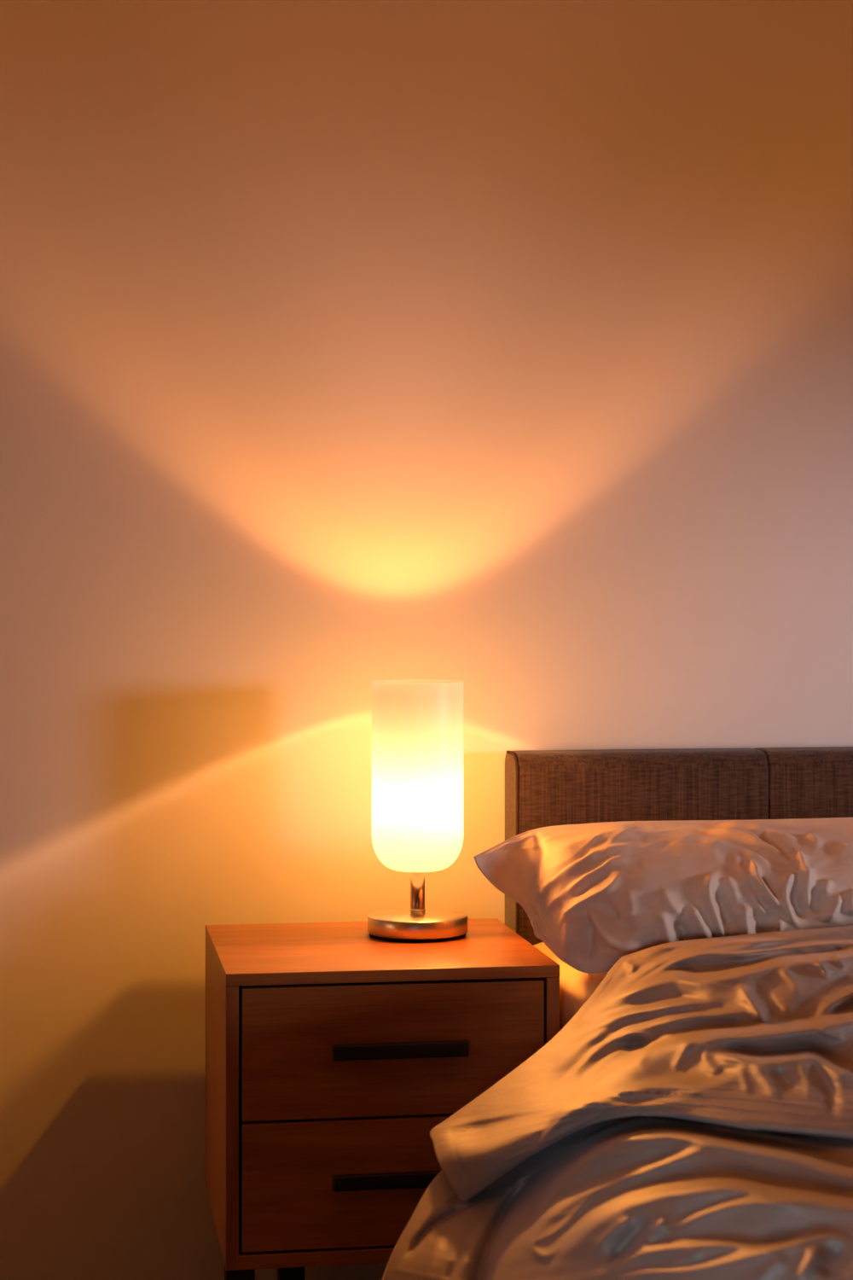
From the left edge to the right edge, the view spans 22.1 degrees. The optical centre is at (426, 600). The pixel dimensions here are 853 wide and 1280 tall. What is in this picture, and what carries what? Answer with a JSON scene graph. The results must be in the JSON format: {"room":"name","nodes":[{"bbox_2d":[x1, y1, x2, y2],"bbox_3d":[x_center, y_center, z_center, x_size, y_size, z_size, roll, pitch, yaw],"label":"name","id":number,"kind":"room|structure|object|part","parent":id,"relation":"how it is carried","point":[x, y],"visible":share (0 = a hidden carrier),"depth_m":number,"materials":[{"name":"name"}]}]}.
{"room":"bedroom","nodes":[
{"label":"bedroom","id":0,"kind":"room"},
{"bbox_2d":[0,0,852,1279],"bbox_3d":[0.167,-0.095,3.929,6.800,2.610,0.100,0,0,-9],"label":"wall","id":1,"kind":"structure","parent":0,"point":[503,349],"depth_m":3.82,"materials":[{"name":"beige paint"}]},
{"bbox_3d":[0.522,1.260,1.453,6.900,0.100,5.100,0,0,-9],"label":"floor","id":2,"kind":"structure","parent":0,"visible":0},
{"bbox_2d":[205,918,559,1279],"bbox_3d":[-0.085,0.881,3.506,0.506,0.657,0.527,0,0,-9],"label":"nightstand","id":3,"kind":"object","parent":2,"relation":"on","point":[334,1051],"visible":0.74,"depth_m":3.27,"materials":[{"name":"brown wood"}]},
{"bbox_3d":[-0.328,0.782,3.482,0.020,0.421,0.495,0,0,-9],"label":"panel","id":4,"kind":"part","parent":3,"relation":"part of","materials":[{"name":"brown wood"}]},
{"bbox_3d":[-0.280,1.101,3.263,0.043,0.217,0.043,0,0,-9],"label":"leg","id":5,"kind":"part","parent":3,"relation":"part of","materials":[{"name":"black metal"}]},
{"bbox_3d":[-0.230,1.101,3.700,0.043,0.217,0.043,0,0,-9],"label":"leg","id":6,"kind":"part","parent":3,"relation":"part of","materials":[{"name":"black metal"}]},
{"bbox_3d":[-0.087,0.983,3.522,0.468,0.021,0.495,0,0,-9],"label":"panel","id":7,"kind":"part","parent":3,"relation":"part of","materials":[{"name":"brown wood"}]},
{"bbox_3d":[-0.049,0.873,3.285,0.458,0.190,0.012,0,0,-9],"label":"drawer","id":8,"kind":"part","parent":3,"relation":"part of","materials":[{"name":"brown wood"}]},
{"bbox_3d":[-0.087,0.562,3.521,0.506,0.018,0.497,0,0,-9],"label":"panel","id":9,"kind":"part","parent":3,"relation":"part of","materials":[{"name":"brown wood"}]},
{"bbox_3d":[-0.038,0.864,3.254,0.204,0.023,0.014,0,0,-9],"label":"handle","id":10,"kind":"part","parent":3,"relation":"part of","materials":[{"name":"black metal"}]},
{"bbox_3d":[-0.049,0.675,3.285,0.458,0.197,0.012,0,0,-9],"label":"drawer","id":11,"kind":"part","parent":3,"relation":"part of","materials":[{"name":"brown wood"}]},
{"bbox_3d":[-0.038,0.670,3.254,0.204,0.023,0.014,0,0,-9],"label":"handle","id":12,"kind":"part","parent":3,"relation":"part of","materials":[{"name":"black metal"}]},
{"bbox_2d":[367,680,467,942],"bbox_3d":[-0.015,0.343,3.611,0.166,0.419,0.166,0,0,-9],"label":"table lamp","id":13,"kind":"object","parent":3,"relation":"on","point":[417,725],"visible":1,"depth_m":3.55,"materials":[{"name":"white glass"}]},
{"bbox_3d":[-0.015,0.475,3.611,0.024,0.067,0.024,0,0,-9],"label":"stem","id":14,"kind":"part","parent":13,"relation":"part of","materials":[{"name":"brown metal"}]},
{"bbox_3d":[-0.015,0.289,3.611,0.152,0.311,0.152,0,0,-9],"label":"lamp shade","id":15,"kind":"part","parent":13,"relation":"part of","materials":[{"name":"white glass"}]},
{"bbox_3d":[0.153,0.782,3.561,0.020,0.421,0.495,0,0,-9],"label":"panel","id":16,"kind":"part","parent":3,"relation":"part of","materials":[{"name":"brown wood"}]},
{"bbox_2d":[505,746,852,945],"bbox_3d":[1.189,0.736,3.002,1.802,0.948,2.040,0,0,-9],"label":"headboard","id":17,"kind":"object","parent":2,"relation":"on","point":[544,788],"visible":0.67,"depth_m":3.80,"materials":[{"name":"fabric"}]},
{"bbox_2d":[534,942,608,1030],"bbox_3d":[1.167,0.715,2.941,1.881,0.266,1.908,0,0,-9],"label":"mattress","id":18,"kind":"object","parent":17,"relation":"on","point":[576,986],"visible":0.04,"depth_m":3.39,"materials":[{"name":"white fabric"}]},
{"bbox_2d":[382,923,852,1279],"bbox_3d":[0.554,0.833,2.596,1.202,0.729,1.984,0,0,25],"label":"duvet","id":19,"kind":"object","parent":18,"relation":"on","point":[692,1119],"visible":1,"depth_m":2.43,"materials":[{"name":"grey fabric"}]},
{"bbox_2d":[473,817,852,973],"bbox_3d":[0.783,0.459,3.438,1.419,0.220,0.349,0,0,-1],"label":"pillow","id":20,"kind":"object","parent":18,"relation":"on","point":[596,894],"visible":0.84,"depth_m":3.34,"materials":[{"name":"beige fabric"}]},
{"bbox_3d":[0.813,0.687,3.915,0.448,0.846,0.115,0,0,-9],"label":"headboard panel","id":21,"kind":"part","parent":17,"relation":"part of","materials":[{"name":"fabric"}]}
]}

